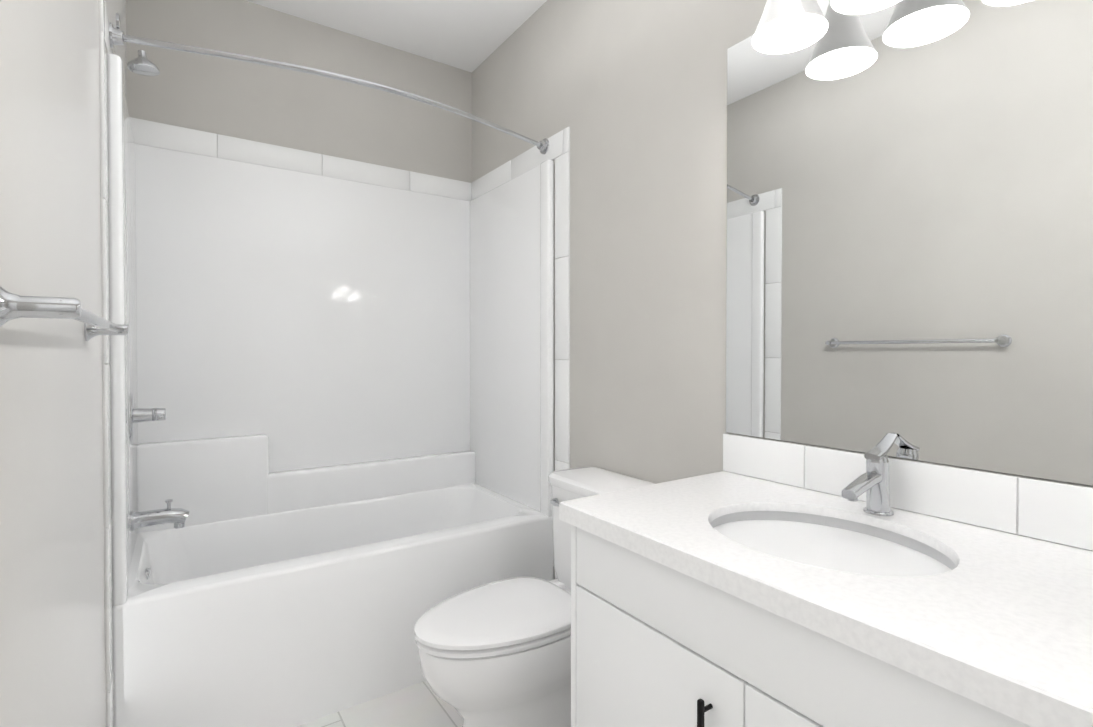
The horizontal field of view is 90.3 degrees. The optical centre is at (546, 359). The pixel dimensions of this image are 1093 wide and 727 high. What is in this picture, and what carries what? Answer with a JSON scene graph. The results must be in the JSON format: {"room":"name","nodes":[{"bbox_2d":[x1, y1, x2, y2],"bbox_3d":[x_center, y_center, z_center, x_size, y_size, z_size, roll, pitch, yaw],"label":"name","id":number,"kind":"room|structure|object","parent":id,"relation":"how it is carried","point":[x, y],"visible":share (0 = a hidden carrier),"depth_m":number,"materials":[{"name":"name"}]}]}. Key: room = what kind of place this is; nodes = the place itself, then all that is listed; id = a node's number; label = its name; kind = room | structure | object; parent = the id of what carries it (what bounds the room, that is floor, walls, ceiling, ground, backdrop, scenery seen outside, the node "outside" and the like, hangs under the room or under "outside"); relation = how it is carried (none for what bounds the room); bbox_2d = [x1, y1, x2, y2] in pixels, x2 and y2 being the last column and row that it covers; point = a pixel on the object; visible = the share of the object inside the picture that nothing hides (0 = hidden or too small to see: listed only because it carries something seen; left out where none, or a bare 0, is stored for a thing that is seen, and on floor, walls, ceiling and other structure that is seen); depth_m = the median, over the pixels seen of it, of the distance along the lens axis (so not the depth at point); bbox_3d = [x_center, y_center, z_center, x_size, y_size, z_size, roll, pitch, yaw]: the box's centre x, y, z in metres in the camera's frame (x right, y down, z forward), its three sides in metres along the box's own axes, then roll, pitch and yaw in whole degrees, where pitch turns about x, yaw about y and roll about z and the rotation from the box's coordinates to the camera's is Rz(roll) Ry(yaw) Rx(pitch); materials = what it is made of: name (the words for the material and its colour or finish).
{"room":"bathroom","nodes":[
{"label":"bathroom","id":0,"kind":"room"},
{"bbox_2d":[0,0,126,726],"bbox_3d":[-0.791,-0.169,0.782,0.100,2.783,3.500,0,1,-34],"label":"wall","id":1,"kind":"structure","parent":0,"point":[52,624],"depth_m":0.86,"materials":[{"name":"paint"}]},
{"bbox_2d":[0,286,128,340],"bbox_3d":[-0.760,-0.061,0.894,0.074,0.052,0.762,0,1,-34],"label":"towel rail","id":2,"kind":"object","parent":1,"relation":"attached to","point":[14,306],"visible":1,"depth_m":0.60,"materials":[{"name":"silver metal"}]},
{"bbox_2d":[126,0,471,182],"bbox_3d":[-1.072,-0.193,2.643,1.520,2.783,0.100,0,1,-34],"label":"wall","id":3,"kind":"structure","parent":0,"point":[282,107],"depth_m":2.51,"materials":[{"name":"paint"}]},
{"bbox_2d":[99,0,569,726],"bbox_3d":[-0.787,0.118,2.226,1.520,2.172,0.916,0,1,-34],"label":"wall tile","id":4,"kind":"structure","parent":3,"relation":"attached to","point":[165,136],"depth_m":2.30,"materials":[{"name":"white tile"}]},
{"bbox_2d":[109,22,548,154],"bbox_3d":[-0.600,-0.934,1.936,1.501,0.068,0.174,0,1,-34],"label":"rail","id":5,"kind":"object","parent":4,"relation":"attached to","point":[117,37],"visible":1,"depth_m":1.74,"materials":[{"name":"silver metal"}]},
{"bbox_2d":[297,681,462,726],"bbox_3d":[-0.120,1.266,1.253,1.720,0.100,3.500,0,1,-34],"label":"floor","id":6,"kind":"structure","parent":0,"point":[421,704],"depth_m":1.85,"materials":[{"name":"tile"}]},
{"bbox_2d":[108,13,553,726],"bbox_3d":[-0.817,0.016,2.267,1.516,2.375,0.807,0,1,-34],"label":"shower","id":7,"kind":"object","parent":6,"relation":"on","point":[332,433],"visible":0.98,"depth_m":2.34,"materials":[{"name":"white plastic"}]},
{"bbox_2d":[129,393,165,441],"bbox_3d":[-1.380,0.198,1.884,0.098,0.168,0.189,0,1,-34],"label":"handle","id":8,"kind":"object","parent":7,"relation":"in","point":[136,415],"depth_m":1.86,"materials":[{"name":"silver metal"}]},
{"bbox_2d":[146,567,150,579],"bbox_3d":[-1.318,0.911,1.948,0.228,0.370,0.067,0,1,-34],"label":"overflow drain","id":9,"kind":"object","parent":7,"relation":"in","point":[148,570],"depth_m":1.88,"materials":[{"name":"silver metal"}]},
{"bbox_2d":[131,499,189,530],"bbox_3d":[-1.358,0.549,1.916,0.166,0.103,0.068,0,1,-34],"label":"faucet","id":10,"kind":"object","parent":7,"relation":"in","point":[177,516],"depth_m":1.90,"materials":[{"name":"silver metal"}]},
{"bbox_2d":[414,467,653,726],"bbox_3d":[-0.043,0.818,1.771,0.790,0.788,0.412,0,1,-34],"label":"toilet","id":11,"kind":"object","parent":6,"relation":"on","point":[495,654],"visible":0.65,"depth_m":1.61,"materials":[{"name":"white ceramic"}]},
{"bbox_2d":[559,513,1058,726],"bbox_3d":[0.631,0.803,0.943,0.611,0.835,1.236,0,1,-34],"label":"bathroom vanity","id":12,"kind":"object","parent":6,"relation":"on","point":[731,597],"depth_m":0.95,"materials":[{"name":"white paint"}]},
{"bbox_2d":[559,469,1092,726],"bbox_3d":[0.632,0.363,0.941,0.605,0.042,1.256,0,1,-34],"label":"countertop","id":13,"kind":"structure","parent":12,"relation":"on","point":[1012,622],"depth_m":0.82,"materials":[{"name":"white stone"}]},
{"bbox_2d":[683,501,982,596],"bbox_3d":[0.539,0.437,1.072,0.429,0.154,0.497,0,1,-34],"label":"sink","id":14,"kind":"object","parent":13,"relation":"in","point":[889,560],"depth_m":1.11,"materials":[{"name":"white ceramic"}]},
{"bbox_2d":[839,433,902,516],"bbox_3d":[0.707,0.254,1.184,0.190,0.170,0.059,0,1,-34],"label":"faucet","id":15,"kind":"object","parent":13,"relation":"on","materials":[{"name":"silver metal"}]},
{"bbox_2d":[246,0,546,72],"bbox_3d":[-0.120,-1.617,1.217,1.720,0.100,3.500,0,1,-34],"label":"ceiling","id":16,"kind":"structure","parent":0,"point":[471,36],"depth_m":2.55,"materials":[{"name":"white paint"}]},
{"bbox_2d":[472,0,1092,578],"bbox_3d":[0.551,-0.181,1.689,0.100,2.783,3.500,0,1,-34],"label":"wall","id":17,"kind":"structure","parent":0,"point":[632,94],"depth_m":1.93,"materials":[{"name":"paint"}]},
{"bbox_2d":[752,0,901,53],"bbox_3d":[0.769,-0.937,1.080,0.209,0.310,0.800,0,1,-34],"label":"sconce","id":18,"kind":"object","parent":17,"relation":"attached to","point":[786,26],"visible":1,"depth_m":1.32,"materials":[{"name":"frosted white glass"},{"name":"metal"}]},
{"bbox_2d":[726,0,1092,485],"bbox_3d":[0.884,-0.343,1.098,0.005,1.133,1.241,0,1,-34],"label":"mirror","id":19,"kind":"object","parent":17,"relation":"attached to","point":[910,223],"visible":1,"depth_m":1.19,"materials":[{"name":"clear glass"}]}
]}

